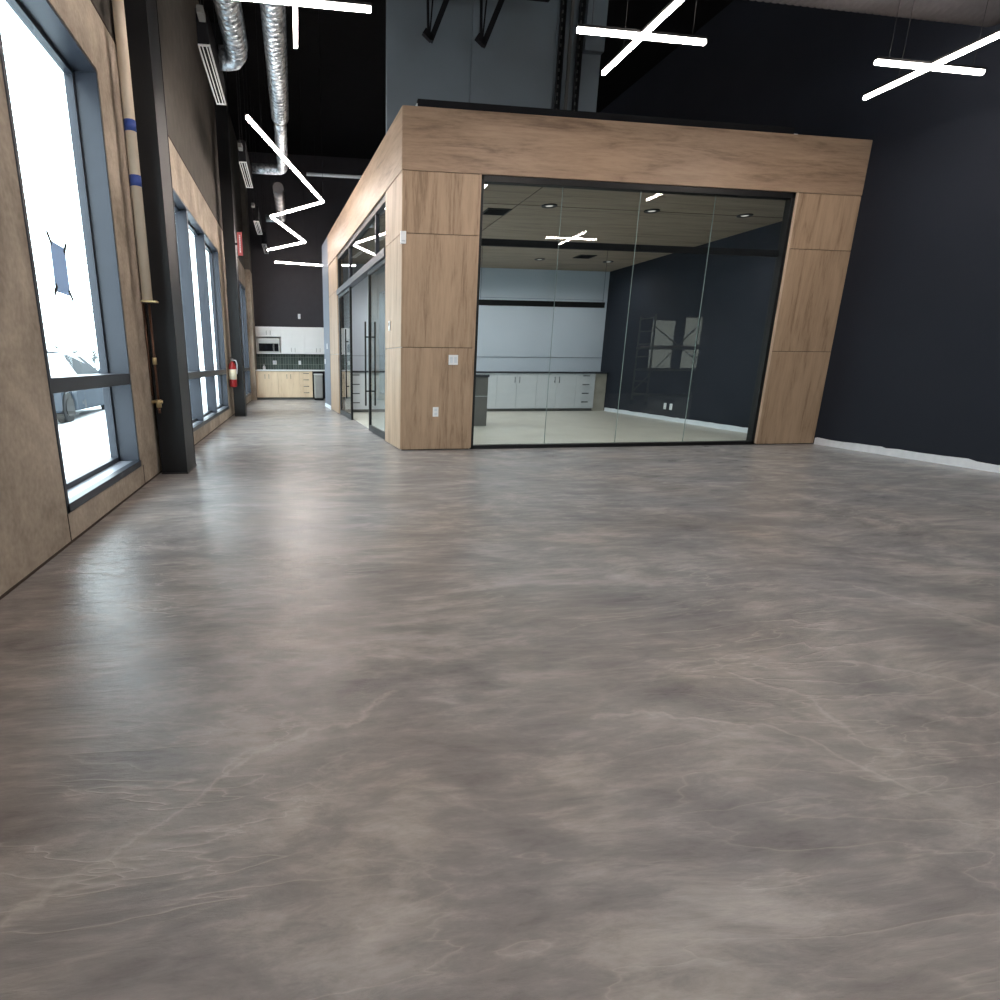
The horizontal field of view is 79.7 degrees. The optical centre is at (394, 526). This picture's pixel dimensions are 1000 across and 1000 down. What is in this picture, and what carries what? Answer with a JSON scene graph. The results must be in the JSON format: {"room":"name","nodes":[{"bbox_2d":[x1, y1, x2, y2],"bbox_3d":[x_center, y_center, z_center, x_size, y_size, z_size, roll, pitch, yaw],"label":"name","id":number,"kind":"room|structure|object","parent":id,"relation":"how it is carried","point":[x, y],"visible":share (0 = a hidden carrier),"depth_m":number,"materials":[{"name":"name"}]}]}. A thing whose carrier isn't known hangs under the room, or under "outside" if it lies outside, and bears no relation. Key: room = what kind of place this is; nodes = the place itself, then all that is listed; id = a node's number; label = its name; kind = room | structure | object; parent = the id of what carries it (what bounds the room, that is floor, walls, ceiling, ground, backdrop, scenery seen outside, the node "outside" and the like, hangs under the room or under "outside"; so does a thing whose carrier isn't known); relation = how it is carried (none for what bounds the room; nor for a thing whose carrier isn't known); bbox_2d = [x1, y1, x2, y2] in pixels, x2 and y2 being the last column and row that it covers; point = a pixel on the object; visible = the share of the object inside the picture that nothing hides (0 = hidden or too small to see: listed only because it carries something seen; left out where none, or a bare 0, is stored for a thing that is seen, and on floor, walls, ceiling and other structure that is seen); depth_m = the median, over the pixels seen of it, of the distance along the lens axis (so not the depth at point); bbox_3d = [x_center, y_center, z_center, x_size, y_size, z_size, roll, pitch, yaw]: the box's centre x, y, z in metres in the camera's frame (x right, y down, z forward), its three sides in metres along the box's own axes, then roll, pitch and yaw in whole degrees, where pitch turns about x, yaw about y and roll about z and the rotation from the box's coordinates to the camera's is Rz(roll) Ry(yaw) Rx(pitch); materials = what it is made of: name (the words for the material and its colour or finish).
{"room":"empty office space","nodes":[
{"label":"empty office space","id":0,"kind":"room"},
{"bbox_2d":[0,0,251,595],"bbox_3d":[-2.348,-3.621,4.729,0.220,6.720,25.650,-2,16,-9],"label":"wall","id":1,"kind":"structure","parent":0,"point":[34,526],"depth_m":4.31,"materials":[{"name":"beige wood"}]},
{"bbox_2d":[0,0,141,513],"bbox_3d":[-2.135,-1.685,3.821,0.229,2.885,1.680,-2,16,-9],"label":"window","id":2,"kind":"structure","parent":1,"relation":"in","point":[40,18],"depth_m":4.36,"materials":[{"name":"metal"}]},
{"bbox_2d":[46,230,73,301],"bbox_3d":[-2.225,-1.723,3.908,0.004,0.407,0.349,-2,16,-9],"label":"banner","id":3,"kind":"object","parent":2,"relation":"attached to","point":[60,271],"visible":1,"depth_m":3.90,"materials":[{"name":"blue fabric"}]},
{"bbox_2d":[67,465,144,540],"bbox_3d":[-2.043,-0.223,4.278,0.002,0.175,1.758,-2,16,-9],"label":"trim","id":4,"kind":"structure","parent":1,"relation":"attached to","point":[143,465],"depth_m":3.45,"materials":[{"name":"brown wood"}]},
{"bbox_2d":[0,400,251,599],"bbox_3d":[-2.256,-0.509,5.609,0.006,0.012,25.650,-2,16,-9],"label":"trim","id":5,"kind":"structure","parent":1,"relation":"attached to","point":[134,492],"depth_m":3.50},
{"bbox_2d":[90,0,244,268],"bbox_3d":[-2.242,-3.873,4.676,0.016,0.015,25.650,-2,16,-9],"label":"trim","id":6,"kind":"structure","parent":1,"relation":"attached to","point":[90,0],"depth_m":6.88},
{"bbox_2d":[173,189,228,431],"bbox_3d":[-2.930,-3.035,8.826,0.179,2.805,4.580,-2,16,-9],"label":"window","id":7,"kind":"structure","parent":1,"relation":"in","point":[205,250],"depth_m":9.24,"materials":[{"name":"metal"}]},
{"bbox_2d":[239,280,251,396],"bbox_3d":[-3.881,-4.656,14.619,0.179,2.825,3.700,-2,16,-9],"label":"window","id":8,"kind":"structure","parent":1,"relation":"in","point":[242,288],"depth_m":16.08,"materials":[{"name":"glass"}]},
{"bbox_2d":[237,140,256,399],"bbox_3d":[-4.116,-6.969,16.549,0.125,6.600,0.830,-2,16,-9],"label":"wall","id":9,"kind":"structure","parent":0,"point":[248,275],"depth_m":16.30,"materials":[{"name":"black paint"}]},
{"bbox_2d":[266,182,285,221],"bbox_3d":[-2.533,-6.739,12.311,0.465,0.210,2.589,-2,16,-9],"label":"duct","id":10,"kind":"object","parent":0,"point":[278,190],"visible":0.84,"depth_m":11.76,"materials":[{"name":"metal"}]},
{"bbox_2d":[247,152,370,397],"bbox_3d":[4.671,-7.369,18.421,18.640,6.720,0.200,-2,16,-9],"label":"wall","id":11,"kind":"structure","parent":0,"point":[281,291],"depth_m":16.82,"materials":[{"name":"grey paint"}]},
{"bbox_2d":[255,326,280,336],"bbox_3d":[-3.701,-5.704,17.198,0.728,0.280,0.394,-2,16,-9],"label":"upper cabinet","id":12,"kind":"object","parent":11,"relation":"attached to","point":[259,331],"visible":0.98,"depth_m":17.04,"materials":[{"name":"wood"}]},
{"bbox_2d":[256,337,281,353],"bbox_3d":[-3.705,-5.343,17.307,0.730,0.467,0.345,-2,16,-9],"label":"shelf niche","id":13,"kind":"object","parent":11,"relation":"attached to","point":[256,337],"visible":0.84,"depth_m":17.25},
{"bbox_2d":[257,338,279,352],"bbox_3d":[-3.705,-5.331,17.273,0.640,0.410,0.337,-2,16,-9],"label":"microwave","id":14,"kind":"object","parent":13,"relation":"in","point":[265,345],"visible":1,"depth_m":17.14,"materials":[{"name":"silver metal"}]},
{"bbox_2d":[256,354,324,369],"bbox_3d":[-2.385,-4.994,17.812,3.533,0.440,0.012,-2,16,-9],"label":"backsplash","id":15,"kind":"structure","parent":11,"relation":"attached to","point":[284,361],"depth_m":17.69,"materials":[{"name":"green tile"}]},
{"bbox_2d":[281,327,304,353],"bbox_3d":[-3.016,-5.502,17.366,0.658,0.750,0.394,-2,16,-9],"label":"upper cabinet","id":16,"kind":"object","parent":11,"relation":"attached to","point":[292,338],"visible":0.99,"depth_m":17.21,"materials":[{"name":"wood"}]},
{"bbox_2d":[304,327,323,353],"bbox_3d":[-2.295,-5.528,17.477,0.798,0.750,0.394,-2,16,-9],"label":"upper cabinet","id":17,"kind":"object","parent":11,"relation":"attached to","point":[313,336],"visible":0.84,"depth_m":17.30,"materials":[{"name":"wood"}]},
{"bbox_2d":[306,172,361,178],"bbox_3d":[-0.669,-7.238,12.169,2.300,0.059,0.059,-2,16,-9],"label":"conduit","id":18,"kind":"object","parent":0,"point":[307,174],"visible":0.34,"depth_m":12.06,"materials":[{"name":"silver metal"}]},
{"bbox_2d":[322,105,402,448],"bbox_3d":[-0.764,-3.776,10.552,0.146,3.690,8.030,-3,16,-13],"label":"wall","id":19,"kind":"structure","parent":0,"point":[382,176],"depth_m":7.62,"materials":[{"name":"brown wood"}]},
{"bbox_2d":[336,194,385,413],"bbox_3d":[-0.595,-3.266,9.856,0.136,3.080,4.615,-3,16,-13],"label":"window","id":20,"kind":"structure","parent":19,"relation":"in","point":[374,217],"depth_m":9.68,"materials":[{"name":"black metal"}]},
{"bbox_2d":[339,287,352,419],"bbox_3d":[-0.988,-3.317,11.386,0.108,2.333,1.420,-3,16,-13],"label":"door","id":21,"kind":"structure","parent":20,"relation":"attached to","point":[349,289],"depth_m":10.96,"materials":[{"name":"black metal"}]},
{"bbox_2d":[364,258,384,438],"bbox_3d":[-0.247,-2.497,8.441,0.176,2.333,1.270,-3,16,-13],"label":"door","id":22,"kind":"structure","parent":20,"relation":"attached to","point":[375,430],"depth_m":8.96,"materials":[{"name":"black metal"}]},
{"bbox_2d":[198,0,733,158],"bbox_3d":[6.709,-7.269,5.148,18.660,0.200,26.150,-2,16,-9],"label":"ceiling","id":23,"kind":"structure","parent":0,"point":[349,73],"depth_m":11.56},
{"bbox_2d":[112,0,158,302],"bbox_3d":[-2.070,-4.359,4.330,0.130,5.082,0.095,-2,16,-9],"label":"pipe","id":24,"kind":"object","parent":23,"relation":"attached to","point":[118,9],"visible":1,"depth_m":4.67,"materials":[{"name":"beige metal"}]},
{"bbox_2d":[142,304,162,412],"bbox_3d":[-2.120,-1.464,5.151,0.095,0.920,0.044,-2,16,-9],"label":"copper pipe","id":25,"kind":"object","parent":24,"relation":"attached to","point":[158,401],"visible":1,"depth_m":5.14,"materials":[{"name":"gold metal"}]},
{"bbox_2d":[151,399,162,412],"bbox_3d":[-2.122,-1.079,5.258,0.095,0.120,0.044,-2,16,-9],"label":"tap","id":26,"kind":"object","parent":25,"relation":"on","point":[158,402],"depth_m":5.24,"materials":[{"name":"gold metal"}]},
{"bbox_2d":[196,0,205,21],"bbox_3d":[-1.752,-5.856,4.999,0.060,2.550,0.160,-2,16,-9],"label":"box","id":27,"kind":"object","parent":23,"relation":"hanging from","point":[199,8],"visible":1,"depth_m":5.29,"materials":[{"name":"black metal"}]},
{"bbox_2d":[195,0,225,104],"bbox_3d":[-1.958,-6.116,6.027,0.114,2.600,1.380,-2,16,-9],"label":"ceiling vent","id":28,"kind":"object","parent":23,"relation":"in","point":[207,46],"visible":0.96,"depth_m":6.08,"materials":[{"name":"silver metal"}]},
{"bbox_2d":[213,0,247,70],"bbox_3d":[-1.280,-4.375,3.818,0.317,0.256,5.586,-2,16,-9],"label":"spiral duct","id":29,"kind":"object","parent":28,"relation":"attached to","point":[233,54],"visible":1,"depth_m":5.77,"materials":[{"name":"metal"}]},
{"bbox_2d":[236,74,242,150],"bbox_3d":[-2.261,-6.770,8.287,0.060,2.550,0.160,-2,16,-9],"label":"box","id":30,"kind":"object","parent":23,"relation":"hanging from","point":[240,147],"visible":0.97,"depth_m":8.54,"materials":[{"name":"black metal"}]},
{"bbox_2d":[238,66,252,187],"bbox_3d":[-2.442,-7.039,9.348,0.114,2.600,1.380,-2,16,-9],"label":"ceiling vent","id":31,"kind":"object","parent":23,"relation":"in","point":[244,162],"visible":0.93,"depth_m":9.36,"materials":[{"name":"black metal"}]},
{"bbox_2d":[252,2,288,174],"bbox_3d":[-1.198,-4.897,5.690,0.601,0.235,9.398,-3,16,-11],"label":"spiral duct","id":32,"kind":"object","parent":31,"relation":"attached to","point":[273,16],"visible":0.93,"depth_m":6.58,"materials":[{"name":"metal"}]},
{"bbox_2d":[245,62,254,207],"bbox_3d":[-2.844,-7.654,11.465,0.060,2.550,0.160,-2,16,-9],"label":"box","id":33,"kind":"object","parent":23,"relation":"hanging from","point":[252,203],"visible":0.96,"depth_m":11.49,"materials":[{"name":"black metal"}]},
{"bbox_2d":[249,86,262,234],"bbox_3d":[-3.119,-8.082,13.098,0.114,2.600,1.380,-2,16,-9],"label":"ceiling vent","id":34,"kind":"object","parent":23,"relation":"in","point":[257,220],"visible":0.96,"depth_m":12.89,"materials":[{"name":"black metal"}]},
{"bbox_2d":[259,141,268,253],"bbox_3d":[-3.500,-8.771,15.576,0.114,2.600,1.380,-2,16,-9],"label":"ceiling vent","id":35,"kind":"object","parent":23,"relation":"in","point":[263,237],"visible":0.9,"depth_m":15.33,"materials":[{"name":"black metal"}]},
{"bbox_2d":[245,7,323,250],"bbox_3d":[-1.817,-6.936,9.780,1.142,3.017,7.895,-2,16,-9],"label":"light","id":36,"kind":"object","parent":23,"relation":"hanging from","point":[249,118],"visible":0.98,"depth_m":9.34,"materials":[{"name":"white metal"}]},
{"bbox_2d":[274,141,321,265],"bbox_3d":[-2.559,-8.475,15.320,1.286,3.017,0.151,-4,16,-17],"label":"linear light","id":37,"kind":"object","parent":23,"relation":"hanging from","point":[279,261],"visible":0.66,"depth_m":15.64,"materials":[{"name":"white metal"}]},
{"bbox_2d":[242,0,370,47],"bbox_3d":[-0.727,-5.312,3.942,0.872,3.017,0.993,10,18,31],"label":"light","id":38,"kind":"object","parent":23,"relation":"hanging from","point":[346,5],"visible":1,"depth_m":4.38,"materials":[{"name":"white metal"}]},
{"bbox_2d":[576,0,706,74],"bbox_3d":[2.012,-5.411,4.364,0.872,3.017,0.993,10,18,31],"label":"light","id":39,"kind":"object","parent":23,"relation":"hanging from","point":[637,35],"visible":1,"depth_m":4.74,"materials":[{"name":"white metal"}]},
{"bbox_2d":[863,1,999,99],"bbox_3d":[4.766,-5.522,4.827,0.872,3.017,0.993,10,18,31],"label":"light","id":40,"kind":"object","parent":23,"relation":"hanging from","point":[940,64],"visible":1,"depth_m":5.20,"materials":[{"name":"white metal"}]},
{"bbox_2d":[343,263,609,371],"bbox_3d":[1.823,-4.392,13.191,6.070,3.500,0.140,-2,16,-9],"label":"wall","id":41,"kind":"structure","parent":0,"point":[510,338],"depth_m":13.22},
{"bbox_2d":[543,357,574,357],"bbox_3d":[1.812,-3.840,13.265,6.090,0.006,0.008,-2,16,-9],"label":"trim","id":42,"kind":"structure","parent":41,"relation":"attached to","point":[543,357],"depth_m":13.57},
{"bbox_2d":[367,187,777,237],"bbox_3d":[2.410,-4.904,10.149,5.800,0.005,6.522,-2,16,-9],"label":"trim","id":43,"kind":"structure","parent":41,"relation":"attached to","point":[541,187],"depth_m":7.95,"materials":[{"name":"black metal"}]},
{"bbox_2d":[422,0,549,48],"bbox_3d":[0.983,-6.686,7.655,2.150,0.714,0.120,-2,16,-9],"label":"joist","id":44,"kind":"object","parent":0,"point":[481,38],"visible":1,"depth_m":7.65,"materials":[{"name":"black paint"}]},
{"bbox_2d":[386,0,600,132],"bbox_3d":[1.433,-6.569,8.455,3.145,2.980,0.120,-2,16,-9],"label":"wall","id":45,"kind":"structure","parent":0,"point":[516,66],"depth_m":8.33,"materials":[{"name":"grey paint"}]},
{"bbox_2d":[582,0,607,54],"bbox_3d":[2.860,-7.189,8.401,0.300,0.700,0.100,-2,16,-9],"label":"wall box","id":46,"kind":"object","parent":45,"relation":"attached to","point":[592,44],"visible":0.75,"depth_m":8.36,"materials":[{"name":"grey metal"}]},
{"bbox_2d":[0,398,999,999],"bbox_3d":[6.667,-0.759,6.952,18.660,0.128,26.150,-2,16,-9],"label":"floor","id":47,"kind":"structure","parent":0,"point":[323,708],"depth_m":1.74,"materials":[{"name":"grey concrete"}]},
{"bbox_2d":[124,0,196,473],"bbox_3d":[-2.126,-3.757,5.001,0.241,6.600,0.514,-2,16,-9],"label":"steel column","id":48,"kind":"structure","parent":47,"relation":"on","point":[174,422],"depth_m":5.19,"materials":[{"name":"black metal"}]},
{"bbox_2d":[211,23,247,416],"bbox_3d":[-3.098,-5.439,11.052,0.217,6.600,0.384,-2,16,-9],"label":"steel column","id":49,"kind":"structure","parent":47,"relation":"on","point":[221,111],"depth_m":10.93,"materials":[{"name":"black metal"}]},
{"bbox_2d":[228,357,237,386],"bbox_3d":[-3.159,-3.009,11.425,0.160,0.556,0.190,-12,20,-38],"label":"fire extinguisher","id":50,"kind":"object","parent":49,"relation":"attached to","point":[233,371],"visible":1,"depth_m":11.37,"materials":[{"name":"metal"}]},
{"bbox_2d":[235,232,242,255],"bbox_3d":[-2.915,-5.283,10.977,0.130,0.400,0.010,-2,16,-9],"label":"fire sign","id":51,"kind":"object","parent":49,"relation":"attached to","point":[239,234],"visible":1,"depth_m":10.97,"materials":[{"name":"red plastic"}]},
{"bbox_2d":[256,371,278,399],"bbox_3d":[-3.760,-4.190,17.388,0.625,0.800,0.634,-2,16,-9],"label":"base cabinet","id":52,"kind":"object","parent":47,"relation":"on","point":[266,381],"visible":0.99,"depth_m":17.12,"materials":[{"name":"brown wood"}]},
{"bbox_2d":[255,369,324,370],"bbox_3d":[-2.331,-4.670,17.539,3.533,0.038,0.720,-2,16,-9],"label":"countertop","id":53,"kind":"structure","parent":52,"relation":"on","point":[256,369],"depth_m":17.12,"materials":[{"name":"white stone"}]},
{"bbox_2d":[278,371,299,399],"bbox_3d":[-3.142,-4.212,17.483,0.625,0.800,0.634,-2,16,-9],"label":"base cabinet","id":54,"kind":"object","parent":47,"relation":"on","point":[288,381],"visible":0.98,"depth_m":17.21,"materials":[{"name":"brown wood"}]},
{"bbox_2d":[299,371,312,398],"bbox_3d":[-2.651,-4.230,17.558,0.370,0.800,0.637,-2,16,-9],"label":"base cabinet","id":55,"kind":"object","parent":47,"relation":"on","point":[306,383],"visible":1,"depth_m":17.30,"materials":[{"name":"brown wood"}]},
{"bbox_2d":[314,374,323,399],"bbox_3d":[-2.233,-4.093,17.179,0.260,0.745,0.240,-2,16,-9],"label":"mini fridge","id":56,"kind":"object","parent":47,"relation":"on","point":[318,378],"visible":0.99,"depth_m":17.07,"materials":[{"name":"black metal"}]},
{"bbox_2d":[345,372,365,411],"bbox_3d":[-0.871,-2.942,12.846,0.460,0.840,0.412,-2,16,-9],"label":"base cabinet","id":57,"kind":"object","parent":47,"relation":"on","point":[358,378],"visible":0.7,"depth_m":12.69,"materials":[{"name":"white wood"}]},
{"bbox_2d":[347,371,608,373],"bbox_3d":[1.873,-3.469,13.164,6.035,0.035,0.405,-2,16,-9],"label":"countertop","id":58,"kind":"structure","parent":57,"relation":"on","point":[347,371],"depth_m":13.12,"materials":[{"name":"grey stone"}]},
{"bbox_2d":[366,373,384,411],"bbox_3d":[-0.101,-2.970,12.966,1.100,0.840,0.409,-2,16,-9],"label":"base cabinet","id":59,"kind":"object","parent":47,"relation":"on","point":[380,377],"visible":0.15,"depth_m":12.76,"materials":[{"name":"white wood"}]},
{"bbox_2d":[474,374,489,425],"bbox_3d":[1.106,-2.222,10.255,0.885,0.860,0.632,-2,16,-9],"label":"desk","id":60,"kind":"object","parent":47,"relation":"on","point":[481,389],"visible":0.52,"depth_m":10.01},
{"bbox_2d":[476,373,496,410],"bbox_3d":[1.796,-3.039,13.258,0.900,0.840,0.409,-2,16,-9],"label":"base cabinet","id":61,"kind":"object","parent":47,"relation":"on","point":[492,380],"visible":0.31,"depth_m":13.14,"materials":[{"name":"white wood"}]},
{"bbox_2d":[494,373,536,410],"bbox_3d":[2.705,-3.072,13.398,0.940,0.840,0.409,-2,16,-9],"label":"base cabinet","id":62,"kind":"object","parent":47,"relation":"on","point":[514,391],"visible":0.99,"depth_m":13.23,"materials":[{"name":"white wood"}]},
{"bbox_2d":[534,373,576,410],"bbox_3d":[3.633,-3.106,13.541,0.940,0.840,0.409,-2,16,-9],"label":"base cabinet","id":63,"kind":"object","parent":47,"relation":"on","point":[562,386],"visible":0.99,"depth_m":13.38,"materials":[{"name":"white wood"}]},
{"bbox_2d":[573,373,595,410],"bbox_3d":[4.325,-3.130,13.646,0.460,0.840,0.412,-2,16,-9],"label":"base cabinet","id":64,"kind":"object","parent":47,"relation":"on","point":[585,382],"visible":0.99,"depth_m":13.48,"materials":[{"name":"white wood"}]},
{"bbox_2d":[591,373,606,410],"bbox_3d":[4.692,-3.152,13.738,0.285,0.837,0.350,-2,16,-9],"label":"filler panel","id":65,"kind":"object","parent":47,"relation":"on","point":[600,379],"visible":0.64,"depth_m":13.57,"materials":[{"name":"beige wood"}]},
{"bbox_2d":[343,184,785,271],"bbox_3d":[2.308,-4.849,9.890,6.075,0.030,6.052,-2,16,-9],"label":"ceiling","id":66,"kind":"structure","parent":0,"point":[523,222],"depth_m":8.74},
{"bbox_2d":[483,208,511,215],"bbox_3d":[1.392,-4.333,8.082,0.340,0.012,0.340,-2,16,-9],"label":"ceiling vent","id":67,"kind":"object","parent":66,"relation":"in","point":[489,211],"visible":0.89,"depth_m":8.07,"materials":[{"name":"black paint"}]},
{"bbox_2d":[479,246,607,307],"bbox_3d":[2.603,-4.549,10.722,2.690,0.990,0.060,-2,16,-9],"label":"linear pendant","id":68,"kind":"object","parent":66,"relation":"hanging from","point":[481,301],"visible":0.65,"depth_m":10.83,"materials":[{"name":"black metal"}]},
{"bbox_2d":[541,203,556,207],"bbox_3d":[2.041,-4.243,7.772,0.210,0.012,0.210,-2,16,-9],"label":"recessed light","id":69,"kind":"object","parent":66,"relation":"in","point":[550,205],"visible":1,"depth_m":7.75,"materials":[{"name":"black metal"}]},
{"bbox_2d":[573,255,596,258],"bbox_3d":[3.675,-5.234,11.390,0.340,0.012,0.340,-2,16,-9],"label":"ceiling vent","id":70,"kind":"object","parent":66,"relation":"in","point":[578,256],"visible":1,"depth_m":11.36,"materials":[{"name":"black paint"}]},
{"bbox_2d":[644,209,659,212],"bbox_3d":[3.493,-4.295,7.996,0.210,0.012,0.210,-2,16,-9],"label":"recessed light","id":71,"kind":"object","parent":66,"relation":"in","point":[647,210],"visible":1,"depth_m":7.99,"materials":[{"name":"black metal"}]},
{"bbox_2d":[736,213,753,217],"bbox_3d":[4.885,-4.346,8.210,0.210,0.012,0.210,-2,16,-9],"label":"recessed light","id":72,"kind":"object","parent":66,"relation":"in","point":[747,214],"visible":1,"depth_m":8.19,"materials":[{"name":"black metal"}]},
{"bbox_2d":[400,105,872,449],"bbox_3d":[2.926,-2.847,7.281,5.800,3.690,0.166,-2,16,-9],"label":"wall","id":73,"kind":"structure","parent":0,"point":[447,152],"depth_m":6.95,"materials":[{"name":"brown wood"}]},
{"bbox_2d":[400,231,405,243],"bbox_3d":[0.092,-3.253,6.605,0.065,0.130,0.032,-2,16,-9],"label":"reader","id":74,"kind":"object","parent":73,"relation":"attached to","point":[402,233],"visible":1,"depth_m":6.59,"materials":[{"name":"white plastic"}]},
{"bbox_2d":[433,407,438,416],"bbox_3d":[0.497,-1.408,7.193,0.070,0.115,0.016,-2,16,-9],"label":"wall socket","id":75,"kind":"object","parent":73,"relation":"attached to","point":[435,409],"visible":1,"depth_m":7.19,"materials":[{"name":"white plastic"}]},
{"bbox_2d":[448,355,457,364],"bbox_3d":[0.701,-2.006,7.060,0.115,0.115,0.016,-2,16,-9],"label":"light switch","id":76,"kind":"object","parent":73,"relation":"attached to","point":[453,359],"visible":1,"depth_m":7.05,"materials":[{"name":"white plastic"}]},
{"bbox_2d":[416,99,794,133],"bbox_3d":[2.567,-4.713,6.827,4.734,0.125,0.070,-2,16,-9],"label":"roof rail","id":77,"kind":"object","parent":73,"relation":"on","point":[420,102],"visible":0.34,"depth_m":6.76,"materials":[{"name":"black metal"}]},
{"bbox_2d":[469,175,795,448],"bbox_3d":[2.920,-2.553,7.365,3.992,3.080,0.130,-2,16,-9],"label":"window","id":78,"kind":"structure","parent":73,"relation":"in","point":[780,254],"depth_m":7.20,"materials":[{"name":"black metal"}]},
{"bbox_2d":[600,0,999,464],"bbox_3d":[5.215,-5.456,11.528,0.200,6.720,14.100,-2,16,-9],"label":"wall","id":79,"kind":"structure","parent":0,"point":[914,364],"depth_m":7.31,"materials":[{"name":"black paint"}]},
{"bbox_2d":[604,408,747,432],"bbox_3d":[5.314,-1.994,10.999,0.012,0.091,5.630,-2,16,-9],"label":"baseboard","id":80,"kind":"structure","parent":79,"relation":"attached to","point":[693,422],"depth_m":10.85,"materials":[{"name":"white paint"}]},
{"bbox_2d":[814,437,999,472],"bbox_3d":[5.990,-0.852,6.882,0.012,0.097,2.578,-2,16,-9],"label":"baseboard","id":81,"kind":"structure","parent":79,"relation":"attached to","point":[947,460],"depth_m":6.80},
{"bbox_2d":[750,0,999,26],"bbox_3d":[4.136,-6.026,5.253,3.800,2.265,0.575,-2,16,-9],"label":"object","id":82,"kind":"structure","parent":0,"point":[965,12],"depth_m":5.65,"materials":[{"name":"black metal"}]},
{"bbox_3d":[2.115,-5.569,10.572,6.195,0.070,7.792,-2,16,-9],"label":"roof room","id":83,"kind":"structure","parent":0,"visible":0},
{"bbox_2d":[553,0,585,110],"bbox_3d":[2.491,-6.564,8.442,0.350,2.970,0.062,-2,16,-9],"label":"ladder","id":84,"kind":"object","parent":83,"relation":"on","point":[582,6],"visible":0.52,"depth_m":8.40,"materials":[{"name":"black metal"}]},
{"label":"outside","id":85,"kind":"structure","parent":0,"visible":0},
{"bbox_2d":[57,368,217,479],"bbox_3d":[-69.500,-11.223,43.268,120.000,0.174,170.000,-2,16,-9],"label":"snow ground","id":86,"kind":"structure","parent":85,"point":[84,440],"depth_m":9.23,"materials":[{"name":"white snow"}]},
{"bbox_2d":[47,349,104,422],"bbox_3d":[-7.542,-3.140,12.912,1.925,1.460,4.553,-2,16,-9],"label":"car","id":87,"kind":"object","parent":86,"relation":"on","point":[61,361],"visible":0.23,"depth_m":12.11,"materials":[{"name":"paint"}]},
{"bbox_2d":[88,348,98,367],"bbox_3d":[-44.785,-24.952,87.645,1.955,3.401,1.989,-2,16,-9],"label":"bare tree","id":88,"kind":"object","parent":86,"relation":"on","point":[94,357],"visible":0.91,"depth_m":87.42,"materials":[{"name":"white plant"}]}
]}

